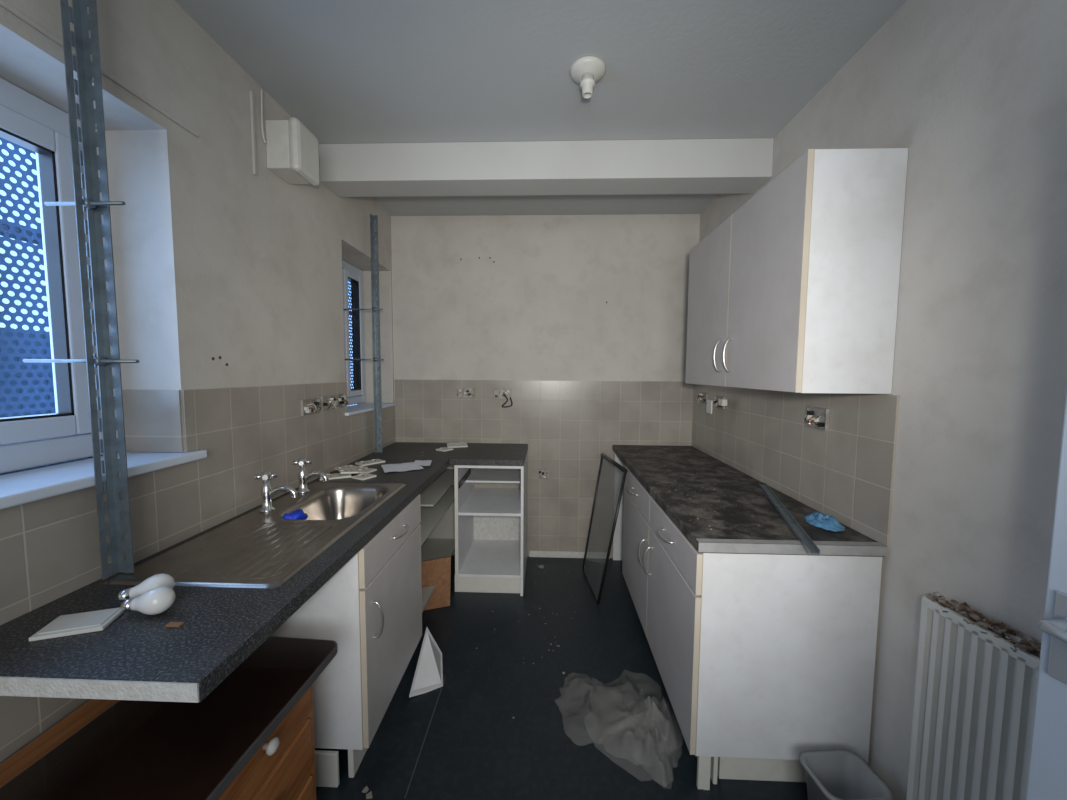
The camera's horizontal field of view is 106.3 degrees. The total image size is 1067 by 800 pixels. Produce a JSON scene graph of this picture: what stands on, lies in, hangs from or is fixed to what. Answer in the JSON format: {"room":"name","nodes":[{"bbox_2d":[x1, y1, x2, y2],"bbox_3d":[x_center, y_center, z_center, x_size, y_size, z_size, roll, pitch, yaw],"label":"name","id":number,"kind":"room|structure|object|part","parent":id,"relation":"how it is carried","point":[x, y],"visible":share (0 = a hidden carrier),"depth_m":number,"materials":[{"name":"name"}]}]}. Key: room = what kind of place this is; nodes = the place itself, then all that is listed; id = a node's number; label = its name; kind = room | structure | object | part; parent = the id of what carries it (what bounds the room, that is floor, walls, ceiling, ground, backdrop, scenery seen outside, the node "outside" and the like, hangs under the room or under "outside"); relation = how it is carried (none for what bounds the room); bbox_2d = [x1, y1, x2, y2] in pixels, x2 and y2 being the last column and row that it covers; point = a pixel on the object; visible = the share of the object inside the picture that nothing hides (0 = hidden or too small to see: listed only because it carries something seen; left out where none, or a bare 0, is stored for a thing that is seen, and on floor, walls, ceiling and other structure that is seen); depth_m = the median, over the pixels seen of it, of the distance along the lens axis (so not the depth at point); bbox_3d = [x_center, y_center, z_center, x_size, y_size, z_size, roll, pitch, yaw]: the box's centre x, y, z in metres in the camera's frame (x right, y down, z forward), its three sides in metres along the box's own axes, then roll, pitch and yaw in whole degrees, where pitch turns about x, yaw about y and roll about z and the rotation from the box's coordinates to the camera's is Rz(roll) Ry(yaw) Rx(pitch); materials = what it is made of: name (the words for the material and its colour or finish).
{"room":"kitchen","nodes":[
{"label":"kitchen","id":0,"kind":"room"},
{"bbox_2d":[0,0,395,763],"bbox_3d":[-1.299,0.079,0.838,0.288,2.620,4.570,1,4,2],"label":"wall","id":1,"kind":"structure","parent":0,"point":[213,257],"depth_m":1.34,"materials":[{"name":"paint"}]},
{"bbox_2d":[0,137,91,473],"bbox_3d":[-1.497,0.190,0.818,0.045,2.600,1.700,1,4,2],"label":"screen","id":2,"kind":"object","parent":1,"relation":"attached to","point":[31,236],"visible":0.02,"depth_m":1.16,"materials":[{"name":"blue metal"}]},
{"bbox_2d":[0,104,98,444],"bbox_3d":[-1.391,-0.296,0.719,0.066,0.860,0.984,1,4,2],"label":"window","id":3,"kind":"structure","parent":1,"relation":"in","point":[16,431],"depth_m":1.15,"materials":[{"name":"plastic"}]},
{"bbox_2d":[0,128,73,421],"bbox_3d":[-1.384,-0.296,0.719,0.040,0.744,0.868,1,4,2],"label":"gasket","id":4,"kind":"object","parent":3,"relation":"attached to","point":[47,164],"visible":1,"depth_m":1.14,"materials":[{"name":"black rubber"}]},
{"bbox_2d":[0,77,118,472],"bbox_3d":[-1.404,-0.296,0.720,0.060,1.012,1.136,1,4,2],"label":"frame","id":5,"kind":"object","parent":1,"relation":"attached to","point":[35,453],"visible":0.31,"depth_m":1.12,"materials":[{"name":"plastic"}]},
{"bbox_2d":[0,0,198,136],"bbox_3d":[-1.157,-0.845,0.667,0.008,0.014,1.370,1,4,2],"label":"trim","id":6,"kind":"structure","parent":1,"relation":"attached to","point":[4,4],"depth_m":1.07,"materials":[{"name":"paint"}]},
{"bbox_2d":[0,450,206,509],"bbox_3d":[-1.251,0.224,0.777,0.240,0.028,1.188,1,4,2],"label":"windowsill","id":7,"kind":"object","parent":1,"relation":"attached to","point":[18,488],"visible":0.76,"depth_m":1.03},
{"bbox_2d":[249,91,256,175],"bbox_3d":[-1.122,-1.067,1.601,0.010,0.320,0.015,1,4,2],"label":"trim","id":8,"kind":"structure","parent":1,"relation":"attached to","point":[251,94],"depth_m":1.60,"materials":[{"name":"paint"}]},
{"bbox_2d":[260,88,319,185],"bbox_3d":[-1.049,-1.129,1.738,0.145,0.315,0.189,1,4,2],"label":"box","id":9,"kind":"object","parent":1,"relation":"attached to","point":[292,150],"visible":1,"depth_m":1.68,"materials":[{"name":"white plastic"}]},
{"bbox_2d":[300,398,320,415],"bbox_3d":[-1.096,0.034,1.986,0.036,0.075,0.140,1,4,2],"label":"box","id":10,"kind":"object","parent":1,"relation":"attached to","point":[309,406],"visible":1,"depth_m":1.98,"materials":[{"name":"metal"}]},
{"bbox_2d":[320,395,338,410],"bbox_3d":[-1.090,0.017,2.155,0.036,0.075,0.140,1,4,2],"label":"box","id":11,"kind":"object","parent":1,"relation":"attached to","point":[327,402],"visible":1,"depth_m":2.16,"materials":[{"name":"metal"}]},
{"bbox_2d":[336,394,348,407],"bbox_3d":[-1.085,0.003,2.280,0.036,0.075,0.080,1,4,2],"label":"box","id":12,"kind":"object","parent":1,"relation":"attached to","point":[342,399],"visible":0.99,"depth_m":2.28,"materials":[{"name":"metal"}]},
{"bbox_2d":[348,280,357,405],"bbox_3d":[-1.430,0.052,2.762,0.045,2.600,1.400,1,4,2],"label":"screen","id":13,"kind":"object","parent":1,"relation":"attached to","point":[349,284],"visible":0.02,"depth_m":3.09,"materials":[{"name":"blue metal"}]},
{"bbox_2d":[342,269,364,396],"bbox_3d":[-1.322,-0.455,2.707,0.066,0.878,0.608,1,4,2],"label":"window","id":14,"kind":"structure","parent":1,"relation":"in","point":[345,273],"depth_m":2.79,"materials":[{"name":"plastic"}]},
{"bbox_2d":[348,277,360,390],"bbox_3d":[-1.315,-0.454,2.707,0.040,0.794,0.524,1,4,2],"label":"gasket","id":15,"kind":"object","parent":14,"relation":"attached to","point":[355,314],"visible":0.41,"depth_m":2.94,"materials":[{"name":"black rubber"}]},
{"bbox_2d":[342,260,365,404],"bbox_3d":[-1.335,-0.455,2.707,0.060,0.996,0.726,1,4,2],"label":"frame","id":16,"kind":"object","parent":1,"relation":"attached to","point":[355,399],"visible":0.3,"depth_m":2.99,"materials":[{"name":"plastic"}]},
{"bbox_2d":[345,402,396,415],"bbox_3d":[-1.179,0.056,2.723,0.220,0.020,0.760,1,4,2],"label":"windowsill","id":17,"kind":"object","parent":1,"relation":"attached to","point":[360,408],"visible":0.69,"depth_m":2.67,"materials":[{"name":"white plastic"}]},
{"bbox_2d":[212,257,606,365],"bbox_3d":[-0.568,-0.617,2.488,2.349,0.847,0.799,-4,6,-44],"label":"plaster","id":18,"kind":"object","parent":1,"relation":"attached to","point":[219,357],"visible":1,"depth_m":1.48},
{"bbox_2d":[174,0,906,215],"bbox_3d":[-0.068,-1.269,0.725,2.733,0.100,4.820,1,4,2],"label":"ceiling","id":19,"kind":"structure","parent":0,"point":[350,71],"depth_m":1.53,"materials":[{"name":"paint"}]},
{"bbox_2d":[319,138,773,196],"bbox_3d":[0.044,-1.223,2.123,2.303,0.186,0.192,1,4,2],"label":"ceiling beam","id":20,"kind":"structure","parent":19,"relation":"attached to","point":[669,166],"depth_m":2.04,"materials":[{"name":"white paint"}]},
{"bbox_2d":[570,56,605,98],"bbox_3d":[0.208,-1.225,1.541,0.138,0.098,0.138,1,4,2],"label":"holder","id":21,"kind":"object","parent":19,"relation":"attached to","point":[586,71],"depth_m":1.52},
{"bbox_2d":[391,214,699,557],"bbox_3d":[0.004,-0.076,3.145,2.733,2.620,0.158,1,4,2],"label":"wall","id":22,"kind":"structure","parent":0,"point":[586,375],"depth_m":3.04,"materials":[{"name":"paint"}]},
{"bbox_2d":[457,388,474,397],"bbox_3d":[-0.519,-0.054,3.066,0.137,0.075,0.036,1,4,2],"label":"box","id":23,"kind":"object","parent":22,"relation":"attached to","point":[461,392],"visible":1,"depth_m":3.08,"materials":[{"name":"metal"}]},
{"bbox_2d":[493,389,512,407],"bbox_3d":[-0.234,-0.013,3.049,0.150,0.140,0.056,1,4,2],"label":"box","id":24,"kind":"object","parent":22,"relation":"attached to","point":[497,393],"visible":1,"depth_m":3.07,"materials":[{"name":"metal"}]},
{"bbox_2d":[539,469,548,478],"bbox_3d":[0.080,0.575,3.090,0.080,0.075,0.036,1,4,2],"label":"box","id":25,"kind":"object","parent":22,"relation":"attached to","point":[543,473],"visible":1,"depth_m":3.10,"materials":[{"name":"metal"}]},
{"bbox_2d":[529,551,609,558],"bbox_3d":[0.281,1.214,3.141,0.630,0.050,0.012,1,4,2],"label":"baseboard","id":26,"kind":"structure","parent":22,"relation":"attached to","point":[554,554],"depth_m":3.14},
{"bbox_2d":[315,555,807,799],"bbox_3d":[-0.085,1.445,0.917,2.733,0.100,4.820,1,4,2],"label":"floor","id":27,"kind":"structure","parent":0,"point":[474,748],"depth_m":1.70,"materials":[{"name":"tile"}]},
{"bbox_2d":[0,685,315,799],"bbox_3d":[-0.896,1.085,0.884,0.497,0.611,0.728,1,4,2],"label":"dresser","id":28,"kind":"object","parent":27,"relation":"on","point":[283,767],"visible":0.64,"depth_m":1.02,"materials":[{"name":"brown wood"}]},
{"bbox_2d":[0,636,336,799],"bbox_3d":[-0.818,0.761,0.935,0.420,0.028,0.600,1,4,5],"label":"dresser top","id":29,"kind":"object","parent":28,"relation":"on","point":[133,750],"visible":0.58,"depth_m":0.89,"materials":[{"name":"brown wood"}]},
{"bbox_3d":[-0.689,0.887,0.864,0.022,0.147,0.666,1,4,2],"label":"drawer","id":30,"kind":"part","parent":28,"relation":"part of","materials":[{"name":"orange wood"}]},
{"bbox_3d":[-0.657,0.867,1.002,0.031,0.036,0.036,1,4,2],"label":"knob","id":31,"kind":"part","parent":28,"relation":"part of","materials":[{"name":"white ceramic"}]},
{"bbox_3d":[-0.690,1.060,0.876,0.022,0.165,0.666,1,4,2],"label":"drawer","id":32,"kind":"part","parent":28,"relation":"part of","materials":[{"name":"orange wood"}]},
{"bbox_3d":[-0.691,1.244,0.889,0.022,0.167,0.666,1,4,2],"label":"drawer","id":33,"kind":"part","parent":28,"relation":"part of","materials":[{"name":"orange wood"}]},
{"bbox_2d":[271,494,421,786],"bbox_3d":[-0.826,0.904,1.685,0.593,0.860,0.625,1,4,2],"label":"base cabinet","id":34,"kind":"object","parent":27,"relation":"on","point":[371,607],"visible":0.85,"depth_m":1.40,"materials":[{"name":"white laminate"}]},
{"bbox_3d":[-0.555,0.788,1.434,0.037,0.140,0.010,1,4,2],"label":"door handle","id":35,"kind":"part","parent":34,"relation":"part of","materials":[{"name":"silver metal"}]},
{"bbox_3d":[-0.573,0.552,1.658,0.018,0.140,0.597,1,4,2],"label":"drawer","id":36,"kind":"part","parent":34,"relation":"part of","materials":[{"name":"plastic"}]},
{"bbox_3d":[-0.575,0.916,1.684,0.018,0.570,0.597,1,4,2],"label":"door","id":37,"kind":"part","parent":34,"relation":"part of","materials":[{"name":"plastic"}]},
{"bbox_3d":[-0.545,0.547,1.662,0.037,0.010,0.140,1,4,2],"label":"drawer handle","id":38,"kind":"part","parent":34,"relation":"part of","materials":[{"name":"silver metal"}]},
{"bbox_2d":[404,676,445,798],"bbox_3d":[-0.430,1.341,1.639,0.003,0.001,0.550,1,4,2],"label":"vinyl seam","id":39,"kind":"object","parent":27,"relation":"on","point":[445,676],"visible":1,"depth_m":1.58,"materials":[{"name":"black plastic"}]},
{"bbox_2d":[409,627,442,697],"bbox_3d":[-0.483,1.246,1.915,0.133,0.169,0.290,1,4,2],"label":"board","id":40,"kind":"object","parent":27,"relation":"on","point":[428,676],"visible":1,"depth_m":1.90,"materials":[{"name":"plastic"}]},
{"bbox_2d":[420,465,454,612],"bbox_3d":[-0.801,0.841,2.585,0.580,0.860,1.120,1,4,2],"label":"base cabinet","id":41,"kind":"object","parent":27,"relation":"on","point":[437,500],"visible":0.25,"depth_m":2.51,"materials":[{"name":"white laminate"}]},
{"bbox_2d":[0,442,527,702],"bbox_3d":[-0.602,0.437,1.914,1.036,0.038,2.409,1,4,2],"label":"countertop","id":42,"kind":"structure","parent":41,"relation":"on","point":[136,657],"depth_m":0.86,"materials":[{"name":"laminate"}]},
{"bbox_2d":[29,607,122,641],"bbox_3d":[-0.985,0.484,0.871,0.118,0.010,0.080,-1,4,-18],"label":"plate","id":43,"kind":"object","parent":42,"relation":"on","point":[92,621],"visible":0.88,"depth_m":0.86,"materials":[{"name":"white plastic"}]},
{"bbox_2d":[118,573,174,601],"bbox_3d":[-0.926,0.451,0.963,0.101,0.059,0.059,0,4,-10],"label":"light bulb","id":44,"kind":"object","parent":42,"relation":"on","point":[162,579],"visible":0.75,"depth_m":0.94,"materials":[{"name":"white glass"}]},
{"bbox_3d":[-0.916,0.451,0.964,0.079,0.059,0.063,1,4,2],"label":"globe","id":45,"kind":"part","parent":44,"relation":"part of","materials":[{"name":"white glass"}]},
{"bbox_2d":[120,586,175,614],"bbox_3d":[-0.874,0.455,0.910,0.101,0.059,0.059,1,4,2],"label":"light bulb","id":46,"kind":"object","parent":42,"relation":"on","point":[157,600],"visible":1,"depth_m":0.89,"materials":[{"name":"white glass"}]},
{"bbox_2d":[165,622,183,626],"bbox_3d":[-0.780,0.488,0.870,0.030,0.004,0.012,1,4,2],"label":"chip","id":47,"kind":"object","parent":42,"relation":"on","point":[170,624],"visible":1,"depth_m":0.87,"materials":[{"name":"brown wood"}]},
{"bbox_2d":[102,458,406,588],"bbox_3d":[-0.871,0.445,1.501,0.465,0.322,0.950,1,4,2],"label":"sink","id":48,"kind":"object","parent":42,"relation":"in","point":[264,547],"visible":0.9,"depth_m":1.31,"materials":[{"name":"silver metal"}]},
{"bbox_2d":[23,0,138,579],"bbox_3d":[-1.153,-0.387,1.000,0.300,1.708,0.042,1,4,2],"label":"post","id":49,"kind":"object","parent":48,"relation":"on","point":[84,46],"visible":1,"depth_m":1.01,"materials":[{"name":"grey metal"}]},
{"bbox_3d":[-1.155,-0.100,1.021,0.300,0.009,0.009,1,4,2],"label":"rod","id":50,"kind":"part","parent":49,"relation":"part of","materials":[{"name":"silver metal"}]},
{"bbox_3d":[-1.113,-0.487,0.992,0.200,0.009,0.009,1,4,2],"label":"rod","id":51,"kind":"part","parent":49,"relation":"part of","materials":[{"name":"silver metal"}]},
{"bbox_2d":[320,473,350,480],"bbox_3d":[-1.033,0.396,2.090,0.146,0.013,0.086,-2,5,-27],"label":"socket faceplate","id":52,"kind":"object","parent":42,"relation":"on","point":[336,475],"visible":0.66,"depth_m":2.07,"materials":[{"name":"white plastic"}]},
{"bbox_2d":[336,465,367,473],"bbox_3d":[-1.007,0.378,2.228,0.158,0.030,0.242,-2,5,-34],"label":"socket faceplate","id":53,"kind":"object","parent":42,"relation":"on","point":[345,469],"depth_m":2.17,"materials":[{"name":"white plastic"}]},
{"bbox_3d":[-1.027,0.384,2.260,0.146,0.013,0.086,2,4,19],"label":"socket faceplate","id":54,"kind":"part","parent":53,"relation":"part of","materials":[{"name":"white plastic"}]},
{"bbox_2d":[343,214,383,452],"bbox_3d":[-1.131,-0.425,2.659,0.270,1.570,0.036,1,4,2],"label":"post","id":55,"kind":"object","parent":42,"relation":"on","point":[373,218],"visible":0.99,"depth_m":2.66,"materials":[{"name":"grey metal"}]},
{"bbox_3d":[-1.131,-0.599,2.645,0.270,0.009,0.009,1,4,2],"label":"rod","id":56,"kind":"part","parent":55,"relation":"part of","materials":[{"name":"grey metal"}]},
{"bbox_3d":[-1.133,-0.270,2.668,0.270,0.009,0.009,1,4,2],"label":"rod","id":57,"kind":"part","parent":55,"relation":"part of","materials":[{"name":"grey metal"}]},
{"bbox_2d":[351,473,376,479],"bbox_3d":[-0.883,0.397,2.085,0.086,0.013,0.086,3,5,29],"label":"socket faceplate","id":58,"kind":"object","parent":42,"relation":"on","point":[364,476],"visible":1,"depth_m":2.07,"materials":[{"name":"white plastic"}]},
{"bbox_2d":[357,468,376,473],"bbox_3d":[-0.929,0.389,2.206,0.086,0.013,0.086,2,4,17],"label":"socket faceplate","id":59,"kind":"object","parent":42,"relation":"on","point":[363,470],"visible":0.94,"depth_m":2.19,"materials":[{"name":"white plastic"}]},
{"bbox_2d":[355,459,384,465],"bbox_3d":[-0.982,0.374,2.408,0.086,0.013,0.146,4,5,40],"label":"socket faceplate","id":60,"kind":"object","parent":42,"relation":"on","point":[373,461],"visible":0.98,"depth_m":2.39,"materials":[{"name":"white plastic"}]},
{"bbox_2d":[381,462,423,472],"bbox_3d":[-0.756,0.384,2.300,0.210,0.007,0.200,-2,5,-27],"label":"paper sheet","id":61,"kind":"object","parent":42,"relation":"on","point":[408,466],"visible":1,"depth_m":2.29,"materials":[{"name":"white paper"}]},
{"bbox_2d":[412,460,431,465],"bbox_3d":[-0.662,0.375,2.387,0.100,0.007,0.150,0,4,-9],"label":"paper sheet","id":62,"kind":"object","parent":61,"relation":"on","point":[425,462],"visible":1,"depth_m":2.38,"materials":[{"name":"white paper"}]},
{"bbox_2d":[436,447,452,451],"bbox_3d":[-0.627,0.347,2.825,0.086,0.013,0.086,3,5,35],"label":"socket faceplate","id":63,"kind":"object","parent":42,"relation":"on","point":[443,449],"visible":1,"depth_m":2.80,"materials":[{"name":"white plastic"}]},
{"bbox_2d":[447,442,467,447],"bbox_3d":[-0.563,0.331,2.951,0.146,0.025,0.086,-1,4,-15],"label":"socket faceplate","id":64,"kind":"object","parent":42,"relation":"on","point":[462,444],"visible":1,"depth_m":2.94,"materials":[{"name":"white plastic"}]},
{"bbox_2d":[362,564,611,798],"bbox_3d":[-0.113,1.299,2.221,0.901,0.004,1.752,1,4,2],"label":"debris","id":65,"kind":"object","parent":27,"relation":"on","point":[369,795],"visible":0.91,"depth_m":1.39,"materials":[{"name":"paint"}]},
{"bbox_2d":[454,450,527,595],"bbox_3d":[-0.283,0.825,2.853,0.455,0.860,0.558,1,4,2],"label":"base cabinet","id":66,"kind":"object","parent":27,"relation":"on","point":[491,523],"visible":0.94,"depth_m":2.78,"materials":[{"name":"white laminate"}]},
{"bbox_3d":[-0.267,0.917,3.129,0.404,0.362,0.006,1,4,2],"label":"panel","id":67,"kind":"part","parent":66,"relation":"part of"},
{"bbox_2d":[583,569,596,601],"bbox_3d":[0.385,1.260,2.724,0.012,0.012,0.443,0,4,-5],"label":"rail","id":68,"kind":"object","parent":27,"relation":"on","point":[583,569],"visible":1,"depth_m":2.71,"materials":[{"name":"black metal"}]},
{"bbox_3d":[0.460,0.840,2.671,0.204,0.857,0.481,1,4,2],"label":"glass","id":69,"kind":"object","parent":68,"relation":"on","visible":0},
{"bbox_2d":[582,456,602,568],"bbox_3d":[0.430,0.818,2.902,0.140,0.858,0.014,1,4,11],"label":"rail","id":70,"kind":"object","parent":69,"relation":"attached to","point":[601,456],"visible":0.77,"depth_m":2.90,"materials":[{"name":"black plastic"}]},
{"bbox_2d":[597,471,626,604],"bbox_3d":[0.479,0.850,2.451,0.166,0.859,0.017,2,4,18],"label":"rail","id":71,"kind":"object","parent":69,"relation":"attached to","point":[625,472],"visible":1,"depth_m":2.44,"materials":[{"name":"black plastic"}]},
{"bbox_2d":[601,453,627,471],"bbox_3d":[0.524,0.409,2.629,0.028,0.028,0.466,0,4,-7],"label":"rail","id":72,"kind":"object","parent":69,"relation":"attached to","point":[603,455],"visible":1,"depth_m":2.58,"materials":[{"name":"black metal"}]},
{"bbox_2d":[613,453,881,789],"bbox_3d":[0.850,0.877,2.216,0.634,0.860,1.746,1,4,2],"label":"base cabinet","id":73,"kind":"object","parent":27,"relation":"on","point":[763,661],"visible":0.92,"depth_m":1.35,"materials":[{"name":"white laminate"}]},
{"bbox_3d":[0.581,0.876,2.286,0.018,0.560,0.625,1,4,2],"label":"door","id":74,"kind":"part","parent":73,"relation":"part of","materials":[{"name":"plastic"}]},
{"bbox_3d":[0.584,0.517,2.261,0.018,0.140,0.625,1,4,2],"label":"drawer","id":75,"kind":"part","parent":73,"relation":"part of","materials":[{"name":"plastic"}]},
{"bbox_3d":[0.546,0.769,2.017,0.037,0.140,0.010,1,4,2],"label":"door handle","id":76,"kind":"part","parent":73,"relation":"part of","materials":[{"name":"silver metal"}]},
{"bbox_3d":[0.542,0.767,1.906,0.037,0.140,0.010,1,4,2],"label":"door handle","id":77,"kind":"part","parent":73,"relation":"part of","materials":[{"name":"silver metal"}]},
{"bbox_3d":[0.535,0.556,1.636,0.037,0.010,0.140,1,4,2],"label":"drawer handle","id":78,"kind":"part","parent":73,"relation":"part of","materials":[{"name":"silver metal"}]},
{"bbox_3d":[0.560,0.920,1.663,0.018,0.560,0.609,1,4,2],"label":"door","id":79,"kind":"part","parent":73,"relation":"part of","materials":[{"name":"plastic"}]},
{"bbox_3d":[0.562,0.561,1.638,0.018,0.140,0.609,1,4,2],"label":"drawer","id":80,"kind":"part","parent":73,"relation":"part of","materials":[{"name":"plastic"}]},
{"bbox_2d":[612,445,887,556],"bbox_3d":[0.874,0.426,2.184,0.602,0.040,1.767,1,4,2],"label":"countertop","id":81,"kind":"structure","parent":73,"relation":"on","point":[745,520],"depth_m":1.65,"materials":[{"name":"laminate"}]},
{"bbox_2d":[759,483,819,554],"bbox_3d":[0.996,0.440,1.601,0.030,0.014,0.800,2,4,20],"label":"metal bar","id":82,"kind":"object","parent":81,"relation":"on","point":[806,541],"visible":1,"depth_m":1.46,"materials":[{"name":"grey metal"}]},
{"bbox_3d":[0.844,0.485,1.317,0.602,0.034,0.028,1,4,2],"label":"metal trim","id":83,"kind":"part","parent":81,"relation":"part of","materials":[{"name":"metal"}]},
{"bbox_2d":[804,511,844,531],"bbox_3d":[1.074,0.438,1.480,0.118,0.033,0.169,1,4,2],"label":"plastic film","id":84,"kind":"object","parent":81,"relation":"on","point":[827,522],"visible":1,"depth_m":1.45,"materials":[{"name":"blue plastic"}]},
{"bbox_2d":[800,749,892,799],"bbox_3d":[0.957,1.264,1.240,0.205,0.223,0.160,0,4,-4],"label":"plastic tub","id":85,"kind":"object","parent":27,"relation":"on","point":[835,774],"visible":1,"depth_m":1.29,"materials":[{"name":"grey plastic"}]},
{"bbox_2d":[1026,393,1066,799],"bbox_3d":[0.903,0.428,0.284,0.038,2.010,0.760,0,4,-8],"label":"leaf","id":86,"kind":"object","parent":27,"relation":"on","point":[1047,773],"visible":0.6,"depth_m":0.64,"materials":[{"name":"white paint"}]},
{"bbox_2d":[1048,591,1066,683],"bbox_3d":[0.833,0.374,0.621,0.006,0.140,0.038,0,4,-8],"label":"plate","id":87,"kind":"object","parent":86,"relation":"attached to","point":[1057,666],"visible":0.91,"depth_m":0.63,"materials":[{"name":"metal"}]},
{"bbox_2d":[1037,618,1066,643],"bbox_3d":[0.803,0.359,0.565,0.057,0.034,0.132,1,4,2],"label":"lever","id":88,"kind":"object","parent":87,"relation":"attached to","point":[1057,628],"visible":1,"depth_m":0.61,"materials":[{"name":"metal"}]},
{"bbox_2d":[692,0,1066,799],"bbox_3d":[1.210,0.101,0.753,0.158,2.620,4.570,1,4,2],"label":"wall","id":89,"kind":"structure","parent":0,"point":[954,470],"depth_m":1.11,"materials":[{"name":"paint"}]},
{"bbox_2d":[696,392,707,403],"bbox_3d":[1.182,-0.015,2.817,0.036,0.075,0.140,1,4,2],"label":"box","id":90,"kind":"object","parent":89,"relation":"attached to","point":[702,397],"visible":0.98,"depth_m":2.82,"materials":[{"name":"metal"}]},
{"bbox_2d":[706,396,726,413],"bbox_3d":[1.149,0.034,2.495,0.080,0.108,0.250,1,4,2],"label":"box","id":91,"kind":"object","parent":89,"relation":"attached to","point":[720,402],"visible":1,"depth_m":2.52,"materials":[{"name":"plastic"}]},
{"bbox_2d":[685,148,907,393],"bbox_3d":[1.007,-0.438,1.790,0.341,0.763,1.042,1,4,2],"label":"upper cabinet","id":92,"kind":"object","parent":89,"relation":"attached to","point":[796,290],"visible":1,"depth_m":1.29,"materials":[{"name":"white laminate"}]},
{"bbox_3d":[0.891,-0.459,2.053,0.018,0.761,0.516,1,4,2],"label":"door","id":93,"kind":"part","parent":92,"relation":"part of","materials":[{"name":"plastic"}]},
{"bbox_3d":[0.855,-0.205,1.862,0.037,0.150,0.010,1,4,2],"label":"handle","id":94,"kind":"part","parent":92,"relation":"part of","materials":[{"name":"silver metal"}]},
{"bbox_3d":[0.852,-0.198,1.762,0.037,0.150,0.010,1,4,2],"label":"handle","id":95,"kind":"part","parent":92,"relation":"part of","materials":[{"name":"silver metal"}]},
{"bbox_3d":[0.873,-0.422,1.534,0.018,0.761,0.514,1,4,2],"label":"door","id":96,"kind":"part","parent":92,"relation":"part of","materials":[{"name":"plastic"}]},
{"bbox_2d":[805,407,829,430],"bbox_3d":[1.122,0.074,1.626,0.073,0.085,0.120,1,4,2],"label":"box","id":97,"kind":"object","parent":89,"relation":"attached to","point":[816,418],"visible":1,"depth_m":1.62,"materials":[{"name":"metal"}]},
{"bbox_2d":[906,591,1040,799],"bbox_3d":[1.102,0.908,0.824,0.070,0.738,0.607,0,4,-2],"label":"radiator","id":98,"kind":"object","parent":89,"relation":"attached to","point":[976,681],"visible":0.77,"depth_m":0.98,"materials":[{"name":"metal"}]},
{"bbox_2d":[925,591,1040,657],"bbox_3d":[1.102,0.551,0.884,0.070,0.035,0.436,0,4,-2],"label":"grille","id":99,"kind":"object","parent":98,"relation":"attached to","point":[995,633],"depth_m":0.96,"materials":[{"name":"white metal"}]},
{"label":"outside","id":100,"kind":"structure","parent":0,"visible":0},
{"bbox_3d":[-2.621,1.427,1.997,2.250,0.050,9.600,1,4,2],"label":"ground","id":101,"kind":"structure","parent":100,"visible":0},
{"bbox_2d":[0,327,102,474],"bbox_3d":[-3.729,0.475,1.968,0.060,1.840,9.600,1,4,2],"label":"fence","id":102,"kind":"object","parent":101,"relation":"on","point":[9,334],"depth_m":2.91,"materials":[{"name":"metal"}]}
]}

